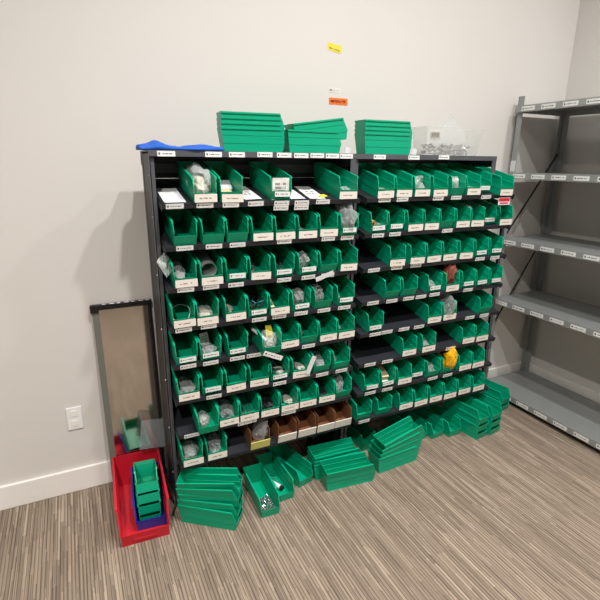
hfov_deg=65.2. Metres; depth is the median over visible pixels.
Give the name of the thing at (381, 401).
bin
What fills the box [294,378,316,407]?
bin
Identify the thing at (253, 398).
bin
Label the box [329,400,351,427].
bin
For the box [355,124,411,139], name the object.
bin
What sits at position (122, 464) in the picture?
bin
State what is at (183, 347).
bin
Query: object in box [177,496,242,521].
bin
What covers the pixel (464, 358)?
bin
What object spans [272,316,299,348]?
bin
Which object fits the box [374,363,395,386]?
bin
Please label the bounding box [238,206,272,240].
bin
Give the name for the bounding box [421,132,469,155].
storage box
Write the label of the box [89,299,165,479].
mirror panel
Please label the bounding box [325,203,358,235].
bin
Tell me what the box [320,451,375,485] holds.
bin
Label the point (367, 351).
shelf
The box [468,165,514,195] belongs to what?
bin
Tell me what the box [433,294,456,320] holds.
bin
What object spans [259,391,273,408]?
rubber part
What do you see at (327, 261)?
bin
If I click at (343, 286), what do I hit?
bin
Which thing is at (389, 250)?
bin
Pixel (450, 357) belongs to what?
bag
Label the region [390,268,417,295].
bin
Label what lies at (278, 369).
wrapped part
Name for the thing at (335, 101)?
label
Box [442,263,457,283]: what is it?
bag
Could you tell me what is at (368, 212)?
bin
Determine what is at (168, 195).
paper sheet
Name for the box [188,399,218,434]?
bin
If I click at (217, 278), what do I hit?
bin
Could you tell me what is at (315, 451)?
bin
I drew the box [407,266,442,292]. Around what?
bin
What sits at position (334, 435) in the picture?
bin
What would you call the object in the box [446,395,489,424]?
bin
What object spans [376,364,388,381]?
carton
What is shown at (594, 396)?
baseboard
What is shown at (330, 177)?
bin
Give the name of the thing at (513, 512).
floor
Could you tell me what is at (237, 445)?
shelf
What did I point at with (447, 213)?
bin
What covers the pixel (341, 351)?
bin
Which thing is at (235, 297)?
bin
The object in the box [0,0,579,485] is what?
wall
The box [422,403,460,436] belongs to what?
bin
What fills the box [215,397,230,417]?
plastic bag
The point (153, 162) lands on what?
shelf
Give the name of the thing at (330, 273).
ticket
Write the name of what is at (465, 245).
bin
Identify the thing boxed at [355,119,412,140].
bin
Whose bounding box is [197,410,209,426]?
plastic bag
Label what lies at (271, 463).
bin
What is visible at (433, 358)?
bin
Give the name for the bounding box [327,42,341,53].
sticky note
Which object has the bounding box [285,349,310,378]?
bin
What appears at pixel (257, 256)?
bin
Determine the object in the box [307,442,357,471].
bin
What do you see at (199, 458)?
bin
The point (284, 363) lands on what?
bin
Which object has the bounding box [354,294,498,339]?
shelf
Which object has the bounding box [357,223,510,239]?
shelf
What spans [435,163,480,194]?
bin
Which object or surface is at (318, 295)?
plastic bag
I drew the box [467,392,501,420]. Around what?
bin
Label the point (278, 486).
tube
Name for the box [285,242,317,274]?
bin
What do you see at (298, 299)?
plastic bag
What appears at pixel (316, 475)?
bin
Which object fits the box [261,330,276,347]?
plastic bag
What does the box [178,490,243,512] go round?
bin
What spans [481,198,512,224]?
bin
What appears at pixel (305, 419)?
bin
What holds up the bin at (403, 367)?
on the rack at (367, 349)
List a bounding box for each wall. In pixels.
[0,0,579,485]
[530,0,599,393]
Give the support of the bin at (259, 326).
on the rack at (176, 414)
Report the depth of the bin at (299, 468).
2.62 m
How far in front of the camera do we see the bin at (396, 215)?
2.45 m
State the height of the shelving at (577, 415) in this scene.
2.100 m
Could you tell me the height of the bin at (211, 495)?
0.122 m
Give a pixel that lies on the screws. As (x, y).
(268, 502)
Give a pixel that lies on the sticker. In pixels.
(501, 201)
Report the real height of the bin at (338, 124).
0.137 m
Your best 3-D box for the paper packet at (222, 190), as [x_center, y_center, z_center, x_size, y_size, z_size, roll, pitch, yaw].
[-0.328,-0.465,2.052,0.072,0.044,0.097,-9,19,-30]
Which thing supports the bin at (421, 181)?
on the rack at (367, 349)
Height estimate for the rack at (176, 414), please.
1.720 m
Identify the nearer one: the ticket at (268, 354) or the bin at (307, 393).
the ticket at (268, 354)
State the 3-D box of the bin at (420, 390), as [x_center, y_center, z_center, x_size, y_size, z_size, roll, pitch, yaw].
[0.662,0.518,2.913,0.108,0.164,0.284,-7,18,-25]
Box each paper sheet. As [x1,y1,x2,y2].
[156,188,185,202]
[243,186,261,199]
[290,189,305,198]
[294,186,324,198]
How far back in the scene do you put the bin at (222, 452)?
2.31 m
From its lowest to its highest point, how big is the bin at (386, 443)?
0.158 m
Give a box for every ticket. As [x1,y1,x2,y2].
[263,351,282,359]
[305,356,315,373]
[315,270,333,281]
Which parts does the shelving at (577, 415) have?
slotted post, steel shelf, slotted post, steel shelf, steel shelf, steel shelf, steel shelf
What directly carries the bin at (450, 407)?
on the bin at (467, 427)
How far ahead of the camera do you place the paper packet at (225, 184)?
2.11 m
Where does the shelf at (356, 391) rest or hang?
attached to the rack at (367, 349)
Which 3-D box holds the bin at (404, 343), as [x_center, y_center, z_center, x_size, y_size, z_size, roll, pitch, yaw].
[0.561,0.201,2.766,0.108,0.164,0.284,-7,18,-24]
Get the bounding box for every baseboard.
[0,361,520,510]
[529,364,599,403]
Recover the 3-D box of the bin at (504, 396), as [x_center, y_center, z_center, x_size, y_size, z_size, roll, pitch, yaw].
[1.361,0.702,3.426,0.108,0.102,0.294,-10,20,-32]
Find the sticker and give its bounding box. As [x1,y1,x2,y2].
[498,197,509,204]
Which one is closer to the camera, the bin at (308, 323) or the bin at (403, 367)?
the bin at (308, 323)
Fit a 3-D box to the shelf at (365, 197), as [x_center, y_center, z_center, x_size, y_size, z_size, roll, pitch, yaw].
[0.716,-0.611,2.623,1.016,0.034,0.306,-7,31,-25]
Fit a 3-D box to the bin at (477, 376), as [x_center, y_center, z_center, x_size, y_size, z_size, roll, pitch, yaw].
[1.076,0.466,3.106,0.108,0.165,0.284,-7,18,-25]
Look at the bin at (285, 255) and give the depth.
2.24 m
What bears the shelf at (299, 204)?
attached to the rack at (176, 414)
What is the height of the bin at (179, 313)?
0.164 m
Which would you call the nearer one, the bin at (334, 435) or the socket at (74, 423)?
the socket at (74, 423)
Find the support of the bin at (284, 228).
on the rack at (176, 414)
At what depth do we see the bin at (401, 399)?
2.79 m
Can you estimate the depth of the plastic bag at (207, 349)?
2.18 m
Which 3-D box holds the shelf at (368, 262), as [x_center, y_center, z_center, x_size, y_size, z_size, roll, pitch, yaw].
[0.713,-0.273,2.723,1.016,0.034,0.306,-7,31,-25]
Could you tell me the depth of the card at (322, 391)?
2.58 m
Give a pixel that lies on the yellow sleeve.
(269, 333)
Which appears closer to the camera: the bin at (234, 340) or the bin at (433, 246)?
the bin at (234, 340)
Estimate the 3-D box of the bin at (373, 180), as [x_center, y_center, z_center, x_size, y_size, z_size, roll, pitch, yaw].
[0.365,-0.620,2.422,0.108,0.166,0.284,-7,18,-24]
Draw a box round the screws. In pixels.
[259,494,275,511]
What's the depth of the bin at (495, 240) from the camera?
2.80 m
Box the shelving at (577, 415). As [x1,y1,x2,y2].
[485,96,599,449]
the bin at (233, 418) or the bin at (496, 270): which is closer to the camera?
the bin at (233, 418)
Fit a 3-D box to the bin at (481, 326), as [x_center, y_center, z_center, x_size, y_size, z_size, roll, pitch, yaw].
[1.060,0.138,2.997,0.108,0.164,0.284,-7,18,-24]
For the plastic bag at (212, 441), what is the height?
0.080 m
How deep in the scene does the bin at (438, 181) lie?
2.51 m
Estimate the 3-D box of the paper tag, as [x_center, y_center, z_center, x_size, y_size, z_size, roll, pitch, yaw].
[0.230,-0.728,2.284,0.033,0.035,0.002,-7,18,-25]
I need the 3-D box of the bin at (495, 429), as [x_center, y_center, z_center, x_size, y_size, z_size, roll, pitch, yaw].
[1.179,0.784,3.142,0.108,0.102,0.294,-10,19,-31]
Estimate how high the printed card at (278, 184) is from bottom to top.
0.095 m
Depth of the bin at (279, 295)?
2.29 m
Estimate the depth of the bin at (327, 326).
2.45 m
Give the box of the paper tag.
[345,147,350,153]
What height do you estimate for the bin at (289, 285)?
0.164 m
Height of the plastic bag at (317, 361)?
0.067 m
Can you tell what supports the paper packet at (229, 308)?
in the bin at (235, 297)
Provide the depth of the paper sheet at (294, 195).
2.18 m
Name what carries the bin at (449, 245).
on the rack at (367, 349)
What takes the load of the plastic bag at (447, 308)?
in the bin at (447, 298)
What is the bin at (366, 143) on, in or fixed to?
on the rack at (367, 349)
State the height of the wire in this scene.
0.072 m
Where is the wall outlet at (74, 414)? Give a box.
[65,406,83,429]
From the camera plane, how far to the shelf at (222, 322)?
2.19 m
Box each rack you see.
[140,150,360,506]
[339,154,514,438]
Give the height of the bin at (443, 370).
0.164 m
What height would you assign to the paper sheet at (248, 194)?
0.047 m
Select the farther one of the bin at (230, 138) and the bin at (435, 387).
the bin at (435, 387)
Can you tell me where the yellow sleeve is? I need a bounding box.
[265,325,272,338]
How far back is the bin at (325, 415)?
2.59 m
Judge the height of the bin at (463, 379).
0.164 m
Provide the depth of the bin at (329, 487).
2.52 m
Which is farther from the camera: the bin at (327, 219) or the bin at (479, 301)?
the bin at (479, 301)
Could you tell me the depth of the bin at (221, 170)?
2.06 m
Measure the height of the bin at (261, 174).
0.164 m
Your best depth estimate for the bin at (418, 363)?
2.81 m
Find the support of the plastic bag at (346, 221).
in the bin at (338, 208)
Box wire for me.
[247,291,263,309]
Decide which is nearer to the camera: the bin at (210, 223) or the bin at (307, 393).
the bin at (210, 223)
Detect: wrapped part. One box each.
[273,365,283,373]
[283,394,292,403]
[295,362,304,369]
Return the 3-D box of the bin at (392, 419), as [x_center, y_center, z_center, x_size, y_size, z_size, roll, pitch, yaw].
[0.689,0.801,3.067,0.108,0.102,0.294,-9,19,-29]
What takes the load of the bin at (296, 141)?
on the rack at (176, 414)
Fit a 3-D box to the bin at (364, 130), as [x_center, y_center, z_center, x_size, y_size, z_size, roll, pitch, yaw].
[0.436,-0.841,2.470,0.294,0.102,0.108,-7,18,-23]
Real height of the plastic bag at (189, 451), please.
0.073 m
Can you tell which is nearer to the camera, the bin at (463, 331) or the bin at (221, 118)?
the bin at (221, 118)
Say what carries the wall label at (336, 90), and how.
attached to the wall at (84, 83)
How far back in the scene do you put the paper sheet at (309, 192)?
2.26 m
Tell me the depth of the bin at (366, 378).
2.66 m
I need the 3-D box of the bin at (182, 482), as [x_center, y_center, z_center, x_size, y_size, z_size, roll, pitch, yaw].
[-0.432,0.884,2.251,0.296,0.121,0.110,1,16,2]
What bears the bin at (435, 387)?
on the rack at (367, 349)
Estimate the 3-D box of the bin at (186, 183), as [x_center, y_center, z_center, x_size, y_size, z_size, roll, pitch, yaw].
[-0.453,-0.517,2.041,0.108,0.164,0.284,-7,18,-25]
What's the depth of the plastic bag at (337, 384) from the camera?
2.58 m
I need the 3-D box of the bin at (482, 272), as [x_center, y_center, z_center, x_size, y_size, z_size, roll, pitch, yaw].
[1.016,-0.195,2.878,0.108,0.164,0.283,-7,18,-25]
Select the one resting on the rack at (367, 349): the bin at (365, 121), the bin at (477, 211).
the bin at (477, 211)
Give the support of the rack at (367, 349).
on the floor
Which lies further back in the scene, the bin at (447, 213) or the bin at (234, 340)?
the bin at (447, 213)
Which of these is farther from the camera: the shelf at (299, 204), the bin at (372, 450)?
the bin at (372, 450)
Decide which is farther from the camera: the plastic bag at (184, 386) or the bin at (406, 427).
the bin at (406, 427)
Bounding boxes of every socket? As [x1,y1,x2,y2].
[70,410,77,416]
[71,420,78,426]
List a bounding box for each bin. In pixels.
[112,448,169,546]
[131,461,166,530]
[133,458,157,493]
[134,462,158,504]
[135,466,159,514]
[136,471,160,520]
[160,245,197,287]
[161,208,196,245]
[163,285,195,328]
[166,324,197,364]
[169,361,199,401]
[174,428,203,466]
[176,161,216,202]
[176,467,242,498]
[176,474,242,506]
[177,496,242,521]
[177,501,242,530]
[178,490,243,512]
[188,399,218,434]
[189,208,224,243]
[190,249,222,285]
[190,289,218,325]
[193,328,221,360]
[196,363,222,394]
[200,429,226,460]
[202,161,243,201]
[213,287,246,321]
[214,394,238,426]
[215,207,248,241]
[215,247,247,281]
[216,111,284,129]
[216,116,284,133]
[217,122,284,146]
[217,127,284,151]
[217,324,248,355]
[219,359,246,392]
[235,390,259,421]
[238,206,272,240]
[239,245,270,279]
[240,284,267,317]
[240,419,269,449]
[242,356,269,386]
[242,463,279,517]
[244,319,281,354]
[248,162,291,199]
[255,451,293,501]
[256,386,279,417]
[260,282,289,315]
[261,205,295,239]
[261,244,294,276]
[265,352,289,380]
[265,414,296,442]
[266,444,312,487]
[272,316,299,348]
[275,382,298,411]
[281,280,310,311]
[283,129,340,152]
[283,205,317,238]
[284,118,347,139]
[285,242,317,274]
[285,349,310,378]
[291,409,316,437]
[292,314,318,343]
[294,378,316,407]
[302,278,332,308]
[305,345,330,372]
[306,241,337,272]
[306,429,340,448]
[307,437,360,466]
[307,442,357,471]
[307,454,320,479]
[308,204,338,236]
[311,404,334,432]
[312,312,336,341]
[312,375,334,402]
[313,162,357,198]
[319,465,374,491]
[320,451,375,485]
[324,275,354,304]
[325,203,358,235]
[325,341,349,368]
[327,240,357,270]
[329,309,354,338]
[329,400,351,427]
[330,371,351,397]
[344,202,387,232]
[347,421,375,450]
[348,392,371,419]
[349,362,379,391]
[352,301,383,331]
[354,128,411,142]
[354,133,410,154]
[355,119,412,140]
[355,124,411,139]
[358,163,394,197]
[358,270,400,298]
[362,236,405,265]
[367,446,417,473]
[368,163,412,196]
[368,391,392,414]
[369,439,419,463]
[371,424,421,454]
[372,202,405,231]
[373,416,424,449]
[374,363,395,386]
[380,330,417,356]
[385,163,430,196]
[387,411,426,438]
[388,386,412,409]
[390,201,423,231]
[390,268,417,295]
[390,359,411,384]
[392,235,425,263]
[400,296,442,323]
[402,163,448,196]
[406,356,424,377]
[407,201,439,229]
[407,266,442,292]
[408,382,427,406]
[410,326,435,352]
[410,407,443,438]
[412,234,441,262]
[420,163,466,195]
[421,353,440,376]
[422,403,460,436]
[423,379,442,402]
[424,200,455,227]
[428,233,457,260]
[432,264,459,291]
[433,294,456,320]
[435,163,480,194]
[435,351,455,372]
[437,320,474,343]
[438,200,470,227]
[438,376,456,399]
[442,406,487,439]
[443,401,488,431]
[444,232,473,258]
[445,162,491,192]
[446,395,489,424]
[450,289,492,313]
[452,372,470,394]
[454,199,485,226]
[455,262,475,287]
[455,347,471,370]
[458,231,488,256]
[463,261,489,286]
[465,344,484,367]
[466,369,484,391]
[467,199,496,224]
[467,317,488,341]
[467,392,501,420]
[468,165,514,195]
[473,230,502,254]
[478,260,502,284]
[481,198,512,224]
[483,391,508,410]
[484,378,509,404]
[486,420,499,435]
[488,413,500,427]
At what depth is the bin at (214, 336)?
2.18 m
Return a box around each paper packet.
[220,180,231,190]
[221,189,231,191]
[226,304,233,311]
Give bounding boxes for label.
[328,87,340,92]
[329,97,347,104]
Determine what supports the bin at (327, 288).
on the rack at (176, 414)
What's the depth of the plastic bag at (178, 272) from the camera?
2.05 m
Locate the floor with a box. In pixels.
[0,401,599,599]
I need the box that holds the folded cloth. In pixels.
[136,140,222,150]
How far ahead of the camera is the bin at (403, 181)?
2.42 m
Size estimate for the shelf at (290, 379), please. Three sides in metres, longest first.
0.938 x 0.306 x 0.034 m
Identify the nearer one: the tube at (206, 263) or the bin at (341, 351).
the tube at (206, 263)
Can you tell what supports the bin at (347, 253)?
on the rack at (176, 414)
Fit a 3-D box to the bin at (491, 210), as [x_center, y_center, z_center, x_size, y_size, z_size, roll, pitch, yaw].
[1.026,-0.547,2.795,0.108,0.164,0.283,-7,18,-25]
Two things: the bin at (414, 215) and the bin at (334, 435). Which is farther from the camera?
the bin at (334, 435)
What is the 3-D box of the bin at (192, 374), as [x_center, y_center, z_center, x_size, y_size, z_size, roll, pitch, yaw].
[-0.568,0.343,2.244,0.108,0.164,0.284,-7,18,-25]
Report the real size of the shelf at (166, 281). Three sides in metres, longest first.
0.938 x 0.306 x 0.034 m
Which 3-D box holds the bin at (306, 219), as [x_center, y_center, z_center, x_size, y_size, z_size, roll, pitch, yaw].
[-0.025,-0.404,2.289,0.108,0.165,0.284,-7,18,-25]
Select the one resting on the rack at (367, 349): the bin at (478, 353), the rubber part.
the bin at (478, 353)
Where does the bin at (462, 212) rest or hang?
on the rack at (367, 349)
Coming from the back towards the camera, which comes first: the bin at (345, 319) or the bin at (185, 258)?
the bin at (345, 319)
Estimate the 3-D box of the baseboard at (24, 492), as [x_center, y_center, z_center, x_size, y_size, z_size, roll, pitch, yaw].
[-1.706,1.012,2.224,7.870,0.130,0.016,-7,18,-25]
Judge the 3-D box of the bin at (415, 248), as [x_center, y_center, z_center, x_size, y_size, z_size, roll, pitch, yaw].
[0.569,-0.308,2.616,0.108,0.164,0.284,-7,18,-25]
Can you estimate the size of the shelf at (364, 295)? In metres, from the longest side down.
1.016 x 0.306 x 0.034 m
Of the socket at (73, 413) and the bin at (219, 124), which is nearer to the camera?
the bin at (219, 124)
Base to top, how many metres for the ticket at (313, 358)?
0.102 m
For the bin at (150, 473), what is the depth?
2.31 m
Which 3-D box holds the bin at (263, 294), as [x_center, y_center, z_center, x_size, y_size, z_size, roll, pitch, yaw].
[-0.255,-0.034,2.288,0.108,0.164,0.283,-7,18,-25]
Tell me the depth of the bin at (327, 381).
2.52 m
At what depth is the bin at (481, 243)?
2.75 m
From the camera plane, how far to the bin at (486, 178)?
2.69 m
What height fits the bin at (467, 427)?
0.102 m
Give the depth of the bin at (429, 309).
2.73 m
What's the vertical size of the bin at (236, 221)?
0.164 m
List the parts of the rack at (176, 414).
corner post, panel, corner post, rail, panel, rail, corner post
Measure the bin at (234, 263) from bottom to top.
0.164 m
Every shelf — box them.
[140,150,356,174]
[156,181,360,211]
[159,221,358,253]
[161,259,356,295]
[165,301,355,334]
[168,323,353,371]
[170,363,352,406]
[172,394,351,439]
[175,423,349,471]
[346,275,502,307]
[350,325,494,369]
[351,358,491,398]
[351,384,488,424]
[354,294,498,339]
[355,244,506,274]
[357,154,496,173]
[357,188,514,203]
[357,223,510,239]
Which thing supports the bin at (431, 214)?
on the rack at (367, 349)
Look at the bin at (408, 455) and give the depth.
2.67 m
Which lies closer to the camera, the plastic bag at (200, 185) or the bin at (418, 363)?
the plastic bag at (200, 185)
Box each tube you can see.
[193,249,216,275]
[251,327,267,341]
[274,481,283,490]
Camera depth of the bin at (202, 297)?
2.15 m
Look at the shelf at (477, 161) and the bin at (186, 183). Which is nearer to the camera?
the bin at (186, 183)
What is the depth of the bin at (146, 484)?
2.28 m
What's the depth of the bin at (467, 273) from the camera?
2.76 m
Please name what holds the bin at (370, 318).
on the rack at (367, 349)
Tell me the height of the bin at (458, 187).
0.164 m
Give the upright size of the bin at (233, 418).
0.164 m
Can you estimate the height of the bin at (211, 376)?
0.164 m
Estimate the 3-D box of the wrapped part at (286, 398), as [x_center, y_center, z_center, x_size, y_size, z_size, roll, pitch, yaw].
[-0.069,0.521,2.468,0.073,0.036,0.050,9,19,28]
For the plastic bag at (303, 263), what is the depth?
2.28 m
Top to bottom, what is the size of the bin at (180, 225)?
0.164 m
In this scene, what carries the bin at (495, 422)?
on the bin at (495, 429)
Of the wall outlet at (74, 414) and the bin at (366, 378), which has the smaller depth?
the wall outlet at (74, 414)
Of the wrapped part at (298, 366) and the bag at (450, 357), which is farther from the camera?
the bag at (450, 357)
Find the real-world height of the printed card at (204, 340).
0.072 m
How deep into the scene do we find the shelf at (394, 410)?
2.77 m
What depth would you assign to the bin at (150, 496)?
2.24 m
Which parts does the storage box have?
bagged hardware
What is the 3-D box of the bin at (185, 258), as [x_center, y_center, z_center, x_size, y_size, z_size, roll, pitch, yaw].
[-0.548,-0.168,2.100,0.108,0.164,0.284,-7,18,-25]
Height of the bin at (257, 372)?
0.166 m
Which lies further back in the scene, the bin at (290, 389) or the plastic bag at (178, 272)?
the bin at (290, 389)
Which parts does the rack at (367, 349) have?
rail, corner post, panel, rail, corner post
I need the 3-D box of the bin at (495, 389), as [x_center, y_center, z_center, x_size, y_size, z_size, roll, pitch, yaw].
[1.364,0.653,3.413,0.108,0.102,0.294,-11,20,-33]
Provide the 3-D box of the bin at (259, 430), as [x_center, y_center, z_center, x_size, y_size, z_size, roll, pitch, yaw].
[-0.263,0.639,2.484,0.103,0.163,0.294,-7,18,-25]
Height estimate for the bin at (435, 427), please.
0.102 m
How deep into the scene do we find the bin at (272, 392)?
2.38 m
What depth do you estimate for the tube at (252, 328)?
2.25 m
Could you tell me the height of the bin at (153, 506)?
0.133 m
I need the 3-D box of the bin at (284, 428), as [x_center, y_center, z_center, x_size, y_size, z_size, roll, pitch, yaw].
[-0.128,0.622,2.547,0.103,0.163,0.294,-7,18,-25]
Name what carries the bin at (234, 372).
on the rack at (176, 414)
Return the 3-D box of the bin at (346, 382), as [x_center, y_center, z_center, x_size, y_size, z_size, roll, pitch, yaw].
[0.173,0.416,2.641,0.108,0.164,0.283,-7,18,-25]
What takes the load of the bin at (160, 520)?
in the bin at (122, 464)
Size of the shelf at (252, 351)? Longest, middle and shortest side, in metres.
0.938 x 0.306 x 0.034 m
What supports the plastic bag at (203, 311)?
in the bin at (202, 297)
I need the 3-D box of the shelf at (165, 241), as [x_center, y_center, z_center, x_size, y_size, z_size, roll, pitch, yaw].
[-0.199,-0.328,2.248,0.938,0.034,0.306,-7,31,-25]
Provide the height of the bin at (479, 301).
0.164 m
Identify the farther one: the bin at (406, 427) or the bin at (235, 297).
the bin at (406, 427)
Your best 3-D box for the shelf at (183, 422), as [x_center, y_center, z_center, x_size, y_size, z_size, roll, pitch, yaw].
[-0.208,0.520,2.498,0.938,0.034,0.306,-7,31,-25]
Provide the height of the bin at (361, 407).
0.164 m
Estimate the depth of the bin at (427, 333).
2.74 m
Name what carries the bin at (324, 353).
on the rack at (176, 414)
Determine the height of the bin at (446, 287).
0.166 m
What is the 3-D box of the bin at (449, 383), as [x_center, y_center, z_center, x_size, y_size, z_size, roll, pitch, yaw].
[0.869,0.493,3.009,0.108,0.166,0.284,-7,18,-24]
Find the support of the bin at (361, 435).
on the floor
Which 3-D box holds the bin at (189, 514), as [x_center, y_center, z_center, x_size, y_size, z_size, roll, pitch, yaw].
[-0.433,1.023,2.278,0.294,0.102,0.108,4,17,11]
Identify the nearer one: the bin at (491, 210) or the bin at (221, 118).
the bin at (221, 118)
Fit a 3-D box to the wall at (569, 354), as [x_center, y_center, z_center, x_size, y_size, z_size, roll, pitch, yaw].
[3.862,-0.225,-0.581,0.100,4.200,9.044,-7,18,-25]
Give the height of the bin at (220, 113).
0.102 m
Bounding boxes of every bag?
[170,258,185,278]
[178,377,195,392]
[182,440,198,458]
[185,162,210,192]
[197,305,212,315]
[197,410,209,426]
[202,344,213,353]
[206,432,220,451]
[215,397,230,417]
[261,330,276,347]
[291,287,303,303]
[297,250,309,266]
[310,349,323,365]
[311,284,323,300]
[333,203,357,226]
[336,374,342,391]
[437,294,454,314]
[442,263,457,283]
[443,346,457,368]
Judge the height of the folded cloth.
0.040 m
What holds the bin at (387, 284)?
on the rack at (367, 349)
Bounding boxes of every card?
[199,331,209,347]
[272,178,288,199]
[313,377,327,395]
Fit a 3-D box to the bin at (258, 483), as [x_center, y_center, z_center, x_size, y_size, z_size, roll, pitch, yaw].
[-0.203,0.981,2.427,0.108,0.102,0.294,-7,18,-23]
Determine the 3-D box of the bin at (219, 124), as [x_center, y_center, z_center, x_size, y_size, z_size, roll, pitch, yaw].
[-0.227,-0.755,2.154,0.294,0.102,0.108,-5,17,-19]

